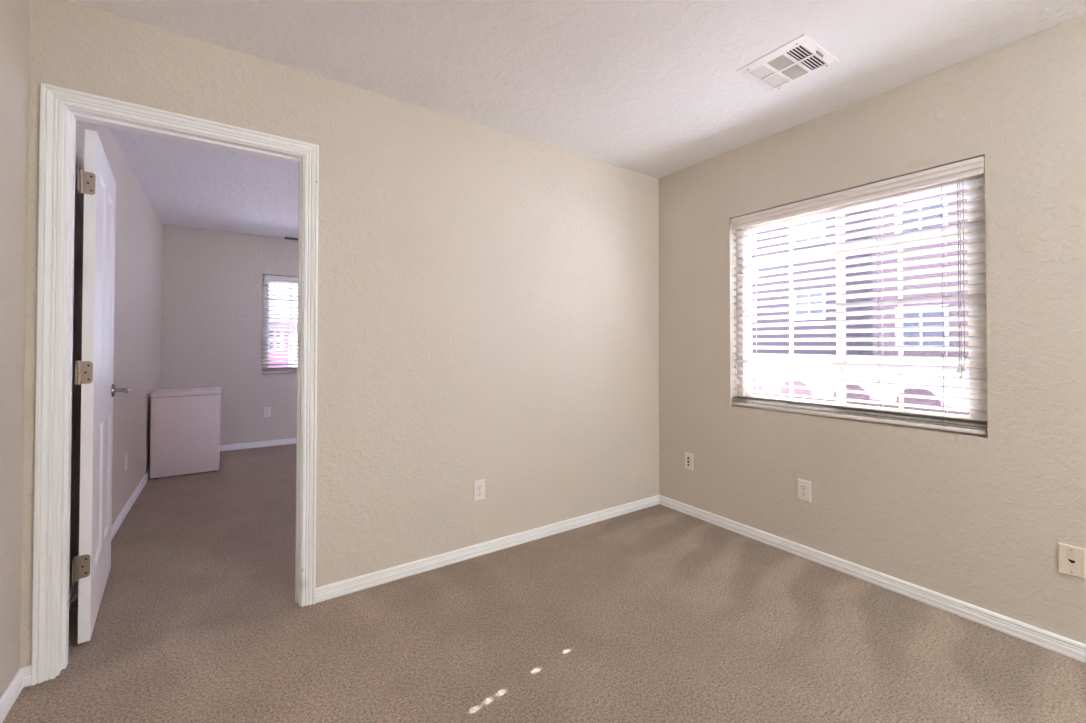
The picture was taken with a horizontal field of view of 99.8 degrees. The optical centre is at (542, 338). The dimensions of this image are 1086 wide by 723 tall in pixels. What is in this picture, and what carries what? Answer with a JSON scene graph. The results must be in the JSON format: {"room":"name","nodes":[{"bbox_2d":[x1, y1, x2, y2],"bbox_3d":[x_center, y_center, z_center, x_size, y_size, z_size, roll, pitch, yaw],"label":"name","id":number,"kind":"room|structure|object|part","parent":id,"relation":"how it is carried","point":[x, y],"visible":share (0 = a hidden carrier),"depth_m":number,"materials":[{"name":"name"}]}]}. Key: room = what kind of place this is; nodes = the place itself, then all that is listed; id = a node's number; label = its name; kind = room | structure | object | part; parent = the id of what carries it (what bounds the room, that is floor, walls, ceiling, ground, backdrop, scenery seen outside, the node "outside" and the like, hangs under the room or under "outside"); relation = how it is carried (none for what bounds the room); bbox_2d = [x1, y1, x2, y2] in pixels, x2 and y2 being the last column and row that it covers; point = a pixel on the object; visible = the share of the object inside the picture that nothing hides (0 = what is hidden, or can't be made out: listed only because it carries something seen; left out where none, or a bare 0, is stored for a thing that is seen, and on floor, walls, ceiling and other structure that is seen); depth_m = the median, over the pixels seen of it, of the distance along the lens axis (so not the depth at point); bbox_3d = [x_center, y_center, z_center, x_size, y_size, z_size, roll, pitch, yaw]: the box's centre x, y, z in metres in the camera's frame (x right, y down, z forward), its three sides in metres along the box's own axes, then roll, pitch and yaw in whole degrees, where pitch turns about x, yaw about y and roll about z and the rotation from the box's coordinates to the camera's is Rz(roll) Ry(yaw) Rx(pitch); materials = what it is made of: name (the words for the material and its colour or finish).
{"room":"empty room","nodes":[
{"label":"empty room","id":0,"kind":"room"},
{"bbox_2d":[0,0,161,697],"bbox_3d":[-1.658,-0.019,1.244,0.150,2.438,8.750,1,-1,-34],"label":"wall","id":1,"kind":"structure","parent":0,"point":[138,228],"depth_m":2.07,"materials":[{"name":"beige paint"}]},
{"bbox_2d":[0,668,23,722],"bbox_3d":[-0.504,1.151,-0.311,0.014,0.065,4.600,1,-1,-34],"label":"baseboard","id":2,"kind":"structure","parent":1,"relation":"attached to","point":[16,685],"depth_m":1.49,"materials":[{"name":"white paint"}]},
{"bbox_2d":[69,467,149,610],"bbox_3d":[-2.926,1.190,3.220,0.014,0.065,3.735,1,-1,-34],"label":"baseboard","id":3,"kind":"structure","parent":1,"relation":"attached to","point":[73,593],"depth_m":3.04,"materials":[{"name":"white paint"}]},
{"bbox_2d":[125,452,127,470],"bbox_3d":[-2.906,0.857,3.192,0.010,0.114,0.070,1,-1,-34],"label":"electrical outlet","id":4,"kind":"object","parent":1,"relation":"attached to","point":[126,454],"visible":1,"depth_m":3.17,"materials":[{"name":"white plastic"}]},
{"bbox_2d":[161,224,297,444],"bbox_3d":[-2.689,0.035,5.751,3.248,2.438,0.150,1,-1,-34],"label":"wall","id":5,"kind":"structure","parent":0,"point":[211,309],"depth_m":5.09,"materials":[{"name":"beige paint"}]},
{"bbox_2d":[220,438,295,451],"bbox_3d":[-2.644,1.221,5.669,3.248,0.065,0.014,1,-1,-34],"label":"baseboard","id":6,"kind":"structure","parent":5,"relation":"attached to","point":[290,440],"depth_m":5.23,"materials":[{"name":"white paint"}]},
{"bbox_2d":[263,407,270,417],"bbox_3d":[-3.197,0.856,5.297,0.070,0.114,0.010,1,-1,-34],"label":"electrical outlet","id":7,"kind":"object","parent":5,"relation":"attached to","point":[267,411],"visible":1,"depth_m":5.29,"materials":[{"name":"white plastic"}]},
{"bbox_2d":[261,275,297,373],"bbox_3d":[-2.850,-0.163,5.676,1.102,1.162,0.055,1,-1,-34],"label":"window","id":8,"kind":"structure","parent":5,"relation":"in","point":[262,275],"depth_m":5.38,"materials":[{"name":"beige plastic"}]},
{"bbox_2d":[262,275,297,372],"bbox_3d":[-2.805,-0.164,5.613,1.092,1.142,0.082,1,-1,-34],"label":"window blind","id":9,"kind":"object","parent":8,"relation":"attached to","point":[273,280],"visible":0.34,"depth_m":5.41,"materials":[{"name":"white plastic"}]},
{"bbox_3d":[-3.159,-0.146,5.384,0.006,1.095,0.050,1,-1,-34],"label":"ladder cord","id":10,"kind":"part","parent":9,"relation":"part of","materials":[{"name":"white fabric"}]},
{"bbox_3d":[-2.814,0.397,5.614,1.090,0.020,0.054,1,-1,-34],"label":"rail","id":11,"kind":"part","parent":9,"relation":"part of","materials":[{"name":"white plastic"}]},
{"bbox_2d":[20,0,658,667],"bbox_3d":[-0.502,-0.001,2.562,3.248,2.438,0.115,1,-1,-34],"label":"wall","id":12,"kind":"structure","parent":0,"point":[488,298],"depth_m":2.44,"materials":[{"name":"beige paint"}]},
{"bbox_2d":[21,665,31,686],"bbox_3d":[-1.793,1.172,1.585,0.031,0.065,0.014,1,-1,-34],"label":"baseboard","id":13,"kind":"structure","parent":12,"relation":"attached to","point":[26,674],"depth_m":1.58,"materials":[{"name":"white paint"}]},
{"bbox_2d":[72,129,130,643],"bbox_3d":[-2.007,0.184,2.110,0.111,2.028,0.808,1,-1,-38],"label":"door","id":14,"kind":"structure","parent":12,"relation":"in","point":[92,567],"depth_m":1.87,"materials":[{"name":"white paint"}]},
{"bbox_3d":[-2.176,0.268,2.356,0.073,0.066,0.146,1,-1,-39],"label":"handle","id":15,"kind":"part","parent":14,"relation":"part of","materials":[{"name":"silver metal"}]},
{"bbox_2d":[31,83,318,685],"bbox_3d":[-1.410,0.155,1.856,0.891,2.107,0.018,1,-1,-34],"label":"trim","id":16,"kind":"structure","parent":12,"relation":"attached to","point":[53,99],"depth_m":1.64,"materials":[{"name":"white wood"}]},
{"bbox_2d":[56,105,304,675],"bbox_3d":[-1.448,0.177,1.911,0.801,2.063,0.115,1,-1,-34],"label":"trim","id":17,"kind":"structure","parent":12,"relation":"attached to","point":[71,114],"depth_m":1.69,"materials":[{"name":"white wood"}]},
{"bbox_2d":[473,479,484,500],"bbox_3d":[-0.358,0.854,2.575,0.070,0.114,0.010,1,-1,-34],"label":"electrical outlet","id":18,"kind":"object","parent":12,"relation":"attached to","point":[478,485],"visible":1,"depth_m":2.57,"materials":[{"name":"white plastic"}]},
{"bbox_2d":[315,495,658,602],"bbox_3d":[-0.087,1.189,2.755,2.326,0.065,0.014,1,-1,-34],"label":"baseboard","id":19,"kind":"structure","parent":12,"relation":"attached to","point":[333,590],"depth_m":2.52,"materials":[{"name":"white paint"}]},
{"bbox_2d":[3,443,1085,722],"bbox_3d":[-0.259,1.274,2.189,3.548,0.120,8.750,1,-1,-34],"label":"floor","id":20,"kind":"structure","parent":0,"point":[658,613],"depth_m":1.84,"materials":[{"name":"carpet"}]},
{"bbox_2d":[150,387,220,478],"bbox_3d":[-3.366,0.862,4.336,0.497,0.748,0.542,1,-1,-34],"label":"cabinet","id":21,"kind":"object","parent":20,"relation":"on","point":[185,422],"visible":1,"depth_m":4.12,"materials":[{"name":"white laminate"}]},
{"bbox_3d":[-3.366,0.503,4.341,0.497,0.031,0.542,1,-1,-34],"label":"lid","id":22,"kind":"part","parent":21,"relation":"part of","materials":[{"name":"white laminate"}]},
{"bbox_2d":[70,0,1085,237],"bbox_3d":[-0.255,-1.299,2.221,3.548,0.150,8.750,1,-1,-34],"label":"ceiling","id":23,"kind":"structure","parent":0,"point":[654,88],"depth_m":2.01,"materials":[{"name":"white paint"}]},
{"bbox_2d":[736,34,838,91],"bbox_3d":[1.093,-1.216,2.049,0.303,0.016,0.300,1,-1,-34],"label":"ceiling vent","id":24,"kind":"object","parent":23,"relation":"in","point":[795,60],"visible":1,"depth_m":2.03,"materials":[{"name":"white metal"}]},
{"bbox_2d":[659,14,1085,643],"bbox_3d":[1.144,0.009,3.166,0.150,2.438,8.750,1,-1,-34],"label":"wall","id":25,"kind":"structure","parent":0,"point":[981,521],"depth_m":2.08,"materials":[{"name":"beige paint"}]},
{"bbox_2d":[685,452,692,469],"bbox_3d":[1.017,0.857,3.193,0.014,0.114,0.070,1,-1,-34],"label":"wall plate","id":26,"kind":"object","parent":25,"relation":"attached to","point":[688,456],"visible":1,"depth_m":3.19,"materials":[{"name":"white plastic"}]},
{"bbox_2d":[798,479,810,501],"bbox_3d":[1.458,0.848,2.554,0.010,0.114,0.070,1,-1,-34],"label":"electrical outlet","id":27,"kind":"object","parent":25,"relation":"attached to","point":[804,487],"visible":1,"depth_m":2.55,"materials":[{"name":"white plastic"}]},
{"bbox_2d":[737,170,987,435],"bbox_3d":[1.634,-0.178,2.507,0.060,1.214,1.209,1,-1,-34],"label":"window","id":28,"kind":"structure","parent":25,"relation":"in","point":[982,406],"depth_m":2.32,"materials":[{"name":"beige plastic"}]},
{"bbox_3d":[1.486,-0.175,2.738,0.022,1.130,0.576,1,-1,-34],"label":"sash","id":29,"kind":"part","parent":28,"relation":"part of","materials":[{"name":"clear plastic"}]},
{"bbox_2d":[731,156,987,434],"bbox_3d":[1.568,-0.178,2.460,0.084,1.194,1.200,1,-1,-34],"label":"window blind","id":30,"kind":"object","parent":28,"relation":"attached to","point":[975,166],"visible":0.97,"depth_m":2.32,"materials":[{"name":"white plastic"}]},
{"bbox_3d":[1.230,-0.266,2.906,0.004,0.863,0.004,1,-1,-34],"label":"lift cord","id":31,"kind":"part","parent":30,"relation":"part of","materials":[{"name":"white fabric"}]},
{"bbox_3d":[1.232,-0.219,2.895,0.004,0.956,0.004,1,-1,-34],"label":"lift cord","id":32,"kind":"part","parent":30,"relation":"part of","materials":[{"name":"white fabric"}]},
{"bbox_3d":[1.317,-0.152,2.847,0.053,1.147,0.006,1,-1,-34],"label":"ladder cord","id":33,"kind":"part","parent":30,"relation":"part of","materials":[{"name":"white fabric"}]},
{"bbox_3d":[1.441,-0.154,2.666,0.053,1.147,0.006,1,-1,-34],"label":"ladder cord","id":34,"kind":"part","parent":30,"relation":"part of","materials":[{"name":"white fabric"}]},
{"bbox_3d":[1.576,0.409,2.460,0.054,0.020,1.197,1,-1,-34],"label":"rail","id":35,"kind":"part","parent":30,"relation":"part of","materials":[{"name":"white plastic"}]},
{"bbox_3d":[1.696,-0.159,2.295,0.053,1.147,0.006,1,-1,-34],"label":"ladder cord","id":36,"kind":"part","parent":30,"relation":"part of","materials":[{"name":"white fabric"}]},
{"bbox_3d":[1.837,-0.161,2.089,0.053,1.147,0.006,1,-1,-34],"label":"ladder cord","id":37,"kind":"part","parent":30,"relation":"part of","materials":[{"name":"white fabric"}]},
{"bbox_3d":[1.836,-0.292,2.020,0.004,0.831,0.004,1,-1,-34],"label":"lift cord","id":38,"kind":"part","parent":30,"relation":"part of","materials":[{"name":"white fabric"}]},
{"bbox_3d":[1.837,-0.278,2.011,0.004,0.859,0.004,1,-1,-34],"label":"lift cord","id":39,"kind":"part","parent":30,"relation":"part of","materials":[{"name":"white fabric"}]},
{"bbox_3d":[1.847,-0.295,2.007,0.004,0.825,0.004,1,-1,-34],"label":"lift cord","id":40,"kind":"part","parent":30,"relation":"part of","materials":[{"name":"white fabric"}]},
{"bbox_3d":[1.777,-0.180,2.272,0.022,1.130,0.576,1,-1,-34],"label":"sash","id":41,"kind":"part","parent":28,"relation":"part of","materials":[{"name":"clear plastic"}]},
{"bbox_2d":[659,495,1085,662],"bbox_3d":[2.163,1.177,1.517,0.014,0.065,4.600,1,-1,-34],"label":"baseboard","id":42,"kind":"structure","parent":25,"relation":"attached to","point":[1065,646],"depth_m":2.16,"materials":[{"name":"white paint"}]},
{"bbox_2d":[1058,542,1085,579],"bbox_3d":[2.016,0.847,1.742,0.008,0.114,0.070,1,-1,-34],"label":"wall plate","id":43,"kind":"object","parent":25,"relation":"attached to","point":[1071,559],"visible":1,"depth_m":1.74,"materials":[{"name":"beige plastic"}]},
{"label":"outside","id":44,"kind":"structure","parent":0,"visible":0},
{"bbox_3d":[33.626,5.107,62.219,119.400,0.200,180.000,1,-1,-34],"label":"ground","id":45,"kind":"structure","parent":44,"visible":0},
{"bbox_2d":[752,209,872,354],"bbox_3d":[10.573,-1.200,22.015,7.600,11.350,12.950,1,-1,-34],"label":"house","id":46,"kind":"structure","parent":45,"relation":"on","point":[867,334],"depth_m":16.79,"materials":[{"name":"paint"}]},
{"bbox_3d":[9.845,-1.239,16.878,0.010,0.960,0.960,1,-1,-34],"label":"pane","id":47,"kind":"part","parent":46,"relation":"part of","materials":[{"name":"clear glass"}]},
{"bbox_3d":[9.850,-3.989,16.912,0.010,0.960,0.960,1,-1,-34],"label":"pane","id":48,"kind":"part","parent":46,"relation":"part of","materials":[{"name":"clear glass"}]},
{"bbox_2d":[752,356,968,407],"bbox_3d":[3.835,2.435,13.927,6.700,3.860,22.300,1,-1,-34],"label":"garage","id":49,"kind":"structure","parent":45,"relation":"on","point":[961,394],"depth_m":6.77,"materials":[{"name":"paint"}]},
{"bbox_2d":[872,189,968,356],"bbox_3d":[14.727,-0.931,10.824,7.400,10.550,10.100,1,-1,-34],"label":"house","id":50,"kind":"structure","parent":45,"relation":"on","point":[949,293],"depth_m":11.87,"materials":[{"name":"grey paint"}]},
{"bbox_3d":[9.858,-3.050,11.935,0.010,0.960,0.960,1,-1,-34],"label":"pane","id":51,"kind":"part","parent":50,"relation":"part of","materials":[{"name":"clear glass"}]},
{"bbox_3d":[9.853,-0.300,11.901,0.010,0.960,0.960,1,-1,-34],"label":"pane","id":52,"kind":"part","parent":50,"relation":"part of","materials":[{"name":"clear glass"}]},
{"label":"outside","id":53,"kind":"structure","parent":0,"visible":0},
{"bbox_3d":[-58.837,4.660,37.918,60.600,0.200,115.500,1,-1,-34],"label":"ground","id":54,"kind":"structure","parent":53,"visible":0},
{"bbox_2d":[269,304,296,366],"bbox_3d":[-11.071,0.519,11.565,8.210,7.585,7.771,1,-1,-34],"label":"house","id":55,"kind":"structure","parent":54,"relation":"on","point":[269,304],"depth_m":10.68,"materials":[{"name":"pink paint"}]},
{"bbox_3d":[-6.259,0.029,10.663,0.220,0.380,0.010,1,-1,-34],"label":"pane","id":56,"kind":"part","parent":55,"relation":"part of","materials":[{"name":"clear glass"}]},
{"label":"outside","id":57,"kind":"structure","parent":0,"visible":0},
{"bbox_2d":[752,378,968,415],"bbox_3d":[2.397,0.761,4.107,2.467,0.956,5.400,1,-1,-34],"label":"cars","id":58,"kind":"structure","parent":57,"point":[798,383],"depth_m":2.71,"materials":[{"name":"grey paint"}]}
]}

